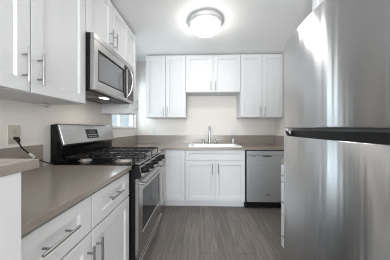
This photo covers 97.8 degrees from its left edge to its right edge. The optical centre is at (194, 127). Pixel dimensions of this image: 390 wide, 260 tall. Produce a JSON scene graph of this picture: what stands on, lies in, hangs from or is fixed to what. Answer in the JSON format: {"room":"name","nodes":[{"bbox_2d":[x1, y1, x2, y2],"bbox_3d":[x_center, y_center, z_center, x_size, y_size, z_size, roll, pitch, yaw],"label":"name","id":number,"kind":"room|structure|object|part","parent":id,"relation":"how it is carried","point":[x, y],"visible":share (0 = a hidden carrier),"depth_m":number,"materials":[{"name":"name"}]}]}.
{"room":"kitchen","nodes":[
{"label":"kitchen","id":0,"kind":"room"},
{"bbox_2d":[0,172,20,259],"bbox_3d":[-0.829,0.663,0.401,0.700,1.084,0.152,0,0,2],"label":"wall","id":1,"kind":"structure","parent":0,"point":[10,185],"depth_m":0.44,"materials":[{"name":"white paint"}]},
{"bbox_2d":[0,159,38,176],"bbox_3d":[-0.827,0.107,0.385,0.702,0.028,0.282,0,0,2],"label":"stone cap","id":2,"kind":"object","parent":1,"relation":"on","point":[7,166],"visible":1,"depth_m":0.46,"materials":[{"name":"grey stone"}]},
{"bbox_2d":[0,62,136,165],"bbox_3d":[-1.199,-0.015,1.771,0.120,2.440,2.870,0,0,2],"label":"wall","id":3,"kind":"structure","parent":0,"point":[35,121],"depth_m":1.31,"materials":[{"name":"white paint"}]},
{"bbox_2d":[7,125,19,144],"bbox_3d":[-1.154,0.042,1.084,0.009,0.120,0.074,0,0,2],"label":"electrical outlet","id":4,"kind":"object","parent":3,"relation":"attached to","point":[13,131],"visible":0.93,"depth_m":1.07,"materials":[{"name":"grey plastic"}]},
{"bbox_2d":[0,144,42,171],"bbox_3d":[-1.153,0.207,0.903,0.019,0.168,0.734,0,0,2],"label":"backsplash","id":5,"kind":"structure","parent":3,"relation":"attached to","point":[36,150],"depth_m":1.13,"materials":[{"name":"grey stone"}]},
{"bbox_2d":[13,137,50,163],"bbox_3d":[-1.116,0.167,1.190,0.036,0.223,0.239,0,0,9],"label":"power cord","id":6,"kind":"object","parent":3,"relation":"attached to","point":[17,139],"visible":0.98,"depth_m":1.12,"materials":[{"name":"black plastic"}]},
{"bbox_2d":[0,0,84,107],"bbox_3d":[-0.974,-0.680,0.859,0.378,1.060,0.825,0,0,2],"label":"upper cabinet","id":7,"kind":"object","parent":3,"relation":"attached to","point":[42,42],"depth_m":0.95,"materials":[{"name":"white wood"}]},
{"bbox_3d":[-0.841,-0.692,0.649,0.020,1.026,0.407,0,0,2],"label":"door","id":8,"kind":"part","parent":7,"relation":"part of","materials":[{"name":"white wood"}]},
{"bbox_3d":[-0.807,-0.303,0.814,0.040,0.165,0.012,0,0,2],"label":"handle","id":9,"kind":"part","parent":7,"relation":"part of","materials":[{"name":"silver metal"}]},
{"bbox_3d":[-0.804,-0.303,0.890,0.040,0.165,0.012,0,0,2],"label":"handle","id":10,"kind":"part","parent":7,"relation":"part of","materials":[{"name":"silver metal"}]},
{"bbox_3d":[-1.097,-0.162,1.233,0.065,0.024,0.070,0,0,2],"label":"bracket","id":11,"kind":"part","parent":7,"relation":"part of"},
{"bbox_3d":[-1.097,-0.168,1.233,0.065,0.014,0.070,0,0,2],"label":"bracket plate","id":12,"kind":"part","parent":7,"relation":"part of","materials":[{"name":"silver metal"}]},
{"bbox_3d":[-0.829,-0.692,1.062,0.020,1.026,0.406,0,0,2],"label":"door","id":13,"kind":"part","parent":7,"relation":"part of","materials":[{"name":"white wood"}]},
{"bbox_2d":[85,0,128,62],"bbox_3d":[-0.951,-0.965,1.655,0.378,0.490,0.763,0,0,2],"label":"upper cabinet","id":14,"kind":"object","parent":3,"relation":"attached to","point":[102,18],"visible":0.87,"depth_m":1.58,"materials":[{"name":"white wood"}]},
{"bbox_3d":[-0.818,-0.965,1.461,0.020,0.481,0.375,0,0,2],"label":"door","id":15,"kind":"part","parent":14,"relation":"part of","materials":[{"name":"white wood"}]},
{"bbox_2d":[85,32,133,103],"bbox_3d":[-0.902,-0.499,1.654,0.476,0.438,0.757,0,0,2],"label":"microwave","id":16,"kind":"object","parent":14,"relation":"attached to","point":[109,79],"visible":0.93,"depth_m":1.47,"materials":[{"name":"silver metal"}]},
{"bbox_3d":[-0.759,-0.481,1.564,0.030,0.383,0.587,0,0,2],"label":"door","id":17,"kind":"part","parent":16,"relation":"part of","materials":[{"name":"metal"}]},
{"bbox_3d":[-0.749,-0.481,1.944,0.030,0.383,0.168,0,0,2],"label":"control panel","id":18,"kind":"part","parent":16,"relation":"part of","materials":[{"name":"metal"}]},
{"bbox_3d":[-0.700,-0.492,1.826,0.083,0.343,0.025,0,0,2],"label":"handle","id":19,"kind":"part","parent":16,"relation":"part of","materials":[{"name":"metal"}]},
{"bbox_3d":[-0.733,-0.483,1.940,0.001,0.347,0.145,0,0,2],"label":"keypad plate","id":20,"kind":"part","parent":16,"relation":"part of","materials":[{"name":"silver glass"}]},
{"bbox_3d":[-0.806,-0.965,1.841,0.020,0.481,0.374,0,0,2],"label":"door","id":21,"kind":"part","parent":14,"relation":"part of","materials":[{"name":"white wood"}]},
{"bbox_2d":[101,28,137,114],"bbox_3d":[-0.936,-0.693,2.152,0.378,1.035,0.227,0,0,2],"label":"upper cabinet","id":22,"kind":"object","parent":3,"relation":"attached to","point":[110,109],"visible":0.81,"depth_m":2.08,"materials":[{"name":"white wood"}]},
{"bbox_3d":[-0.797,-0.692,2.148,0.020,1.026,0.219,0,0,2],"label":"door","id":23,"kind":"part","parent":22,"relation":"part of","materials":[{"name":"white wood"}]},
{"bbox_2d":[112,115,136,127],"bbox_3d":[-1.152,-0.420,2.725,0.118,0.850,0.840,0,0,2],"label":"window","id":24,"kind":"structure","parent":3,"relation":"in","point":[119,117],"depth_m":2.68,"materials":[{"name":"white"}]},
{"bbox_2d":[112,135,136,146],"bbox_3d":[-1.102,0.213,2.650,0.019,0.156,1.064,0,0,2],"label":"backsplash","id":25,"kind":"structure","parent":3,"relation":"attached to","point":[127,140],"depth_m":2.64,"materials":[{"name":"grey stone"}]},
{"bbox_2d":[137,62,274,142],"bbox_3d":[0.190,-0.015,3.226,2.810,2.440,0.120,0,0,2],"label":"wall","id":26,"kind":"structure","parent":0,"point":[216,112],"depth_m":3.17,"materials":[{"name":"white paint"}]},
{"bbox_2d":[146,56,186,118],"bbox_3d":[-0.489,-0.693,2.995,0.677,1.035,0.378,0,0,2],"label":"upper cabinet","id":27,"kind":"object","parent":26,"relation":"attached to","point":[166,96],"visible":0.98,"depth_m":2.85,"materials":[{"name":"white wood"}]},
{"bbox_3d":[-0.662,-0.692,2.861,0.331,1.026,0.020,0,0,2],"label":"door","id":28,"kind":"part","parent":27,"relation":"part of","materials":[{"name":"white wood"}]},
{"bbox_3d":[-0.325,-0.692,2.851,0.332,1.026,0.020,0,0,2],"label":"door","id":29,"kind":"part","parent":27,"relation":"part of","materials":[{"name":"white wood"}]},
{"bbox_2d":[138,135,273,143],"bbox_3d":[0.187,0.213,3.155,2.527,0.156,0.019,0,0,2],"label":"backsplash","id":30,"kind":"structure","parent":26,"relation":"attached to","point":[142,139],"depth_m":3.15,"materials":[{"name":"grey stone"}]},
{"bbox_2d":[186,55,239,95],"bbox_3d":[0.305,-0.902,2.971,0.908,0.615,0.378,0,0,2],"label":"upper cabinet","id":31,"kind":"object","parent":26,"relation":"attached to","point":[213,75],"visible":1,"depth_m":2.83,"materials":[{"name":"white wood"}]},
{"bbox_3d":[0.075,-0.902,2.839,0.448,0.606,0.020,0,0,2],"label":"door","id":32,"kind":"part","parent":31,"relation":"part of","materials":[{"name":"white wood"}]},
{"bbox_3d":[0.528,-0.902,2.826,0.447,0.606,0.020,0,0,2],"label":"door","id":33,"kind":"part","parent":31,"relation":"part of","materials":[{"name":"white wood"}]},
{"bbox_2d":[157,54,282,55],"bbox_3d":[0.318,-1.222,3.012,2.295,0.023,0.296,0,0,2],"label":"trim","id":34,"kind":"structure","parent":26,"relation":"attached to","point":[236,54],"depth_m":2.87,"materials":[{"name":"white wood"}]},
{"bbox_2d":[231,129,236,134],"bbox_3d":[0.723,0.070,3.145,0.120,0.120,0.009,0,0,2],"label":"electrical outlet","id":35,"kind":"object","parent":26,"relation":"attached to","point":[233,131],"visible":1,"depth_m":3.14,"materials":[{"name":"white plastic"}]},
{"bbox_2d":[236,55,282,118],"bbox_3d":[1.112,-0.693,2.948,0.702,1.035,0.378,0,0,2],"label":"upper cabinet","id":36,"kind":"object","parent":26,"relation":"attached to","point":[260,96],"visible":0.97,"depth_m":2.81,"materials":[{"name":"white wood"}]},
{"bbox_3d":[0.931,-0.692,2.814,0.340,1.026,0.020,0,0,2],"label":"door","id":37,"kind":"part","parent":36,"relation":"part of","materials":[{"name":"white wood"}]},
{"bbox_3d":[1.266,-0.692,2.804,0.318,1.026,0.020,0,0,2],"label":"door","id":38,"kind":"part","parent":36,"relation":"part of","materials":[{"name":"white wood"}]},
{"bbox_2d":[110,0,311,61],"bbox_3d":[-0.624,-1.285,0.053,4.250,0.100,6.510,0,0,2],"label":"ceiling","id":39,"kind":"structure","parent":0,"point":[159,27],"depth_m":2.03,"materials":[{"name":"white paint"}]},
{"bbox_2d":[189,10,222,36],"bbox_3d":[0.121,-1.147,1.962,0.390,0.174,0.390,0,0,2],"label":"ceiling light","id":40,"kind":"object","parent":39,"relation":"attached to","point":[204,23],"visible":1,"depth_m":1.85,"materials":[{"name":"glass"}]},
{"bbox_3d":[0.121,-1.129,1.962,0.326,0.094,0.326,0,0,2],"label":"lamp shade","id":41,"kind":"part","parent":40,"relation":"part of","materials":[{"name":"white glass"}]},
{"bbox_2d":[146,205,283,259],"bbox_3d":[-0.624,1.255,0.053,4.250,0.100,6.510,0,0,2],"label":"floor","id":42,"kind":"structure","parent":0,"point":[184,232],"depth_m":1.91,"materials":[{"name":"grey wood"}]},
{"bbox_2d":[21,172,128,259],"bbox_3d":[-0.821,0.763,0.900,0.683,0.883,0.842,0,0,2],"label":"base cabinet","id":43,"kind":"object","parent":42,"relation":"on","point":[96,227],"visible":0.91,"depth_m":0.82,"materials":[{"name":"white wood"}]},
{"bbox_3d":[-0.536,0.427,0.666,0.020,0.174,0.380,0,0,2],"label":"drawer","id":44,"kind":"part","parent":43,"relation":"part of","materials":[{"name":"white wood"}]},
{"bbox_3d":[-0.507,0.418,0.640,0.040,0.012,0.170,0,0,2],"label":"handle","id":45,"kind":"part","parent":43,"relation":"part of","materials":[{"name":"silver metal"}]},
{"bbox_3d":[-0.536,0.811,0.666,0.020,0.572,0.380,0,0,2],"label":"door","id":46,"kind":"part","parent":43,"relation":"part of","materials":[{"name":"white wood"}]},
{"bbox_2d":[21,165,131,235],"bbox_3d":[-0.832,0.306,0.901,0.662,0.030,0.846,0,0,2],"label":"countertop","id":47,"kind":"structure","parent":43,"relation":"on","point":[47,191],"depth_m":0.84,"materials":[{"name":"grey stone"}]},
{"bbox_3d":[-0.501,0.655,0.823,0.040,0.160,0.012,0,0,2],"label":"handle","id":48,"kind":"part","parent":43,"relation":"part of","materials":[{"name":"silver metal"}]},
{"bbox_3d":[-0.499,0.655,0.893,0.040,0.160,0.012,0,0,2],"label":"handle","id":49,"kind":"part","parent":43,"relation":"part of","materials":[{"name":"silver metal"}]},
{"bbox_3d":[-0.523,0.427,1.085,0.020,0.174,0.446,0,0,2],"label":"drawer","id":50,"kind":"part","parent":43,"relation":"part of","materials":[{"name":"white wood"}]},
{"bbox_3d":[-0.523,0.811,1.085,0.020,0.572,0.446,0,0,2],"label":"door","id":51,"kind":"part","parent":43,"relation":"part of","materials":[{"name":"white wood"}]},
{"bbox_3d":[-0.494,0.418,1.070,0.040,0.012,0.150,0,0,2],"label":"handle","id":52,"kind":"part","parent":43,"relation":"part of","materials":[{"name":"silver metal"}]},
{"bbox_2d":[51,124,164,259],"bbox_3d":[-0.748,0.585,1.723,0.772,1.240,0.784,0,0,2],"label":"gas range","id":53,"kind":"object","parent":42,"relation":"on","point":[71,144],"visible":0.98,"depth_m":1.47,"materials":[{"name":"silver metal"}]},
{"bbox_3d":[-0.957,0.275,1.484,0.108,0.018,0.108,0,0,2],"label":"burner","id":54,"kind":"part","parent":53,"relation":"part of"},
{"bbox_3d":[-1.068,0.056,1.734,0.093,0.181,0.778,0,0,2],"label":"backguard panel","id":55,"kind":"part","parent":53,"relation":"part of","materials":[{"name":"metal"}]},
{"bbox_2d":[53,151,160,165],"bbox_3d":[-0.768,0.292,1.714,0.685,0.015,0.762,0,0,2],"label":"cooktop","id":56,"kind":"object","parent":53,"relation":"in","point":[143,160],"depth_m":1.44,"materials":[{"name":"metal"}]},
{"bbox_3d":[-0.617,0.275,1.474,0.138,0.018,0.138,0,0,2],"label":"burner","id":57,"kind":"part","parent":53,"relation":"part of","materials":[{"name":"silver metal"}]},
{"bbox_3d":[-0.452,0.715,1.326,0.024,0.620,0.003,0,0,2],"label":"door","id":58,"kind":"part","parent":53,"relation":"part of","materials":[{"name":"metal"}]},
{"bbox_3d":[-0.399,0.340,1.397,0.054,0.063,0.058,0,0,2],"label":"knob","id":59,"kind":"part","parent":53,"relation":"part of","materials":[{"name":"black plastic"}]},
{"bbox_3d":[-0.440,0.714,1.705,0.029,0.627,0.754,0,0,2],"label":"oven door","id":60,"kind":"part","parent":53,"relation":"part of","materials":[{"name":"metal"}]},
{"bbox_3d":[-0.429,0.347,1.704,0.052,0.092,0.758,0,0,2],"label":"control panel","id":61,"kind":"part","parent":53,"relation":"part of","materials":[{"name":"metal"}]},
{"bbox_3d":[-0.440,1.094,1.705,0.029,0.122,0.754,0,0,2],"label":"storage drawer","id":62,"kind":"part","parent":53,"relation":"part of","materials":[{"name":"metal"}]},
{"bbox_3d":[-0.396,0.450,1.703,0.058,0.026,0.698,0,0,2],"label":"handle","id":63,"kind":"part","parent":53,"relation":"part of","materials":[{"name":"metal"}]},
{"bbox_2d":[161,150,185,205],"bbox_3d":[-0.629,0.763,2.646,0.963,0.883,1.083,0,0,2],"label":"base cabinet","id":64,"kind":"object","parent":42,"relation":"on","point":[173,173],"visible":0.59,"depth_m":2.56,"materials":[{"name":"white wood"}]},
{"bbox_3d":[-0.487,0.719,2.309,0.020,0.757,0.407,0,0,2],"label":"door","id":65,"kind":"part","parent":64,"relation":"part of","materials":[{"name":"white wood"}]},
{"bbox_3d":[-0.296,0.712,2.560,0.282,0.744,0.020,0,0,2],"label":"door","id":66,"kind":"part","parent":64,"relation":"part of","materials":[{"name":"white wood"}]},
{"bbox_2d":[125,143,283,150],"bbox_3d":[0.172,0.306,2.622,2.568,0.030,1.087,0,0,2],"label":"countertop","id":67,"kind":"structure","parent":64,"relation":"on","point":[161,147],"depth_m":2.54,"materials":[{"name":"grey stone"}]},
{"bbox_2d":[200,126,219,143],"bbox_3d":[0.261,0.119,2.981,0.353,0.316,0.171,0,0,2],"label":"faucet","id":68,"kind":"object","parent":67,"relation":"on","point":[209,126],"visible":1,"depth_m":3.02,"materials":[{"name":"silver metal"}]},
{"bbox_2d":[188,143,242,146],"bbox_3d":[0.317,0.371,2.842,0.837,0.188,0.500,0,0,2],"label":"sink","id":69,"kind":"object","parent":67,"relation":"in","point":[190,144],"visible":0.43,"depth_m":2.96,"materials":[{"name":"white ceramic"}]},
{"bbox_2d":[185,150,244,206],"bbox_3d":[0.307,0.763,2.826,0.895,0.883,0.668,0,0,2],"label":"base cabinet","id":70,"kind":"object","parent":42,"relation":"on","point":[212,177],"visible":0.95,"depth_m":2.54,"materials":[{"name":"white wood"}]},
{"bbox_3d":[0.076,0.787,2.549,0.440,0.593,0.020,0,0,2],"label":"door","id":71,"kind":"part","parent":70,"relation":"part of","materials":[{"name":"white wood"}]},
{"bbox_3d":[0.299,0.410,2.542,0.885,0.140,0.020,0,0,2],"label":"false drawer","id":72,"kind":"part","parent":70,"relation":"part of","materials":[{"name":"white wood"}]},
{"bbox_3d":[0.522,0.787,2.536,0.440,0.593,0.020,0,0,2],"label":"door","id":73,"kind":"part","parent":70,"relation":"part of","materials":[{"name":"white wood"}]},
{"bbox_2d":[244,150,283,207],"bbox_3d":[1.069,0.769,2.804,0.608,0.872,0.611,0,0,2],"label":"dishwasher","id":74,"kind":"object","parent":42,"relation":"on","point":[263,181],"visible":0.7,"depth_m":2.51,"materials":[{"name":"silver metal"}]},
{"bbox_3d":[1.061,1.151,2.578,0.602,0.108,0.015,0,0,2],"label":"kick plate","id":75,"kind":"part","parent":74,"relation":"part of","materials":[{"name":"black plastic"}]},
{"bbox_3d":[1.063,0.369,2.520,0.594,0.065,0.035,0,0,2],"label":"control panel","id":76,"kind":"part","parent":74,"relation":"part of","materials":[{"name":"metal"}]},
{"bbox_2d":[281,164,283,247],"bbox_3d":[1.086,0.763,1.424,0.667,0.883,0.286,0,0,2],"label":"base cabinet","id":77,"kind":"object","parent":42,"relation":"on","point":[282,166],"visible":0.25,"depth_m":1.55,"materials":[{"name":"white wood"}]},
{"bbox_3d":[0.802,0.940,1.432,0.020,0.284,0.278,0,0,2],"label":"drawer","id":78,"kind":"part","parent":77,"relation":"part of","materials":[{"name":"white wood"}]},
{"bbox_3d":[0.802,0.642,1.432,0.020,0.289,0.278,0,0,2],"label":"drawer","id":79,"kind":"part","parent":77,"relation":"part of","materials":[{"name":"white wood"}]},
{"bbox_3d":[0.802,0.413,1.432,0.020,0.147,0.278,0,0,2],"label":"drawer","id":80,"kind":"part","parent":77,"relation":"part of","materials":[{"name":"white wood"}]},
{"bbox_2d":[284,0,389,259],"bbox_3d":[0.994,0.291,0.841,0.773,1.828,0.840,0,0,2],"label":"refrigerator","id":81,"kind":"object","parent":42,"relation":"on","point":[337,61],"visible":1,"depth_m":0.72,"materials":[{"name":"silver metal"}]},
{"bbox_3d":[0.655,0.581,0.851,0.096,1.119,0.840,0,0,2],"label":"door","id":82,"kind":"part","parent":81,"relation":"part of","materials":[{"name":"metal"}]},
{"bbox_3d":[0.655,-0.303,0.851,0.096,0.607,0.840,0,0,2],"label":"freezer door","id":83,"kind":"part","parent":81,"relation":"part of","materials":[{"name":"metal"}]},
{"bbox_2d":[275,53,290,135],"bbox_3d":[1.440,-0.015,-0.007,0.120,2.440,6.270,0,0,2],"label":"wall","id":84,"kind":"structure","parent":0,"point":[279,122],"depth_m":2.88,"materials":[{"name":"white paint"}]},
{"bbox_2d":[274,135,283,145],"bbox_3d":[1.452,0.213,2.803,0.020,0.156,0.649,0,0,2],"label":"backsplash","id":85,"kind":"structure","parent":84,"relation":"attached to","point":[279,140],"depth_m":2.91,"materials":[{"name":"grey stone"}]},
{"bbox_2d":[312,0,322,11],"bbox_3d":[1.231,-0.703,1.421,0.378,1.055,0.308,0,0,2],"label":"upper cabinet","id":86,"kind":"object","parent":84,"relation":"attached to","point":[315,3],"visible":0.02,"depth_m":1.53,"materials":[{"name":"white wood"}]}
]}

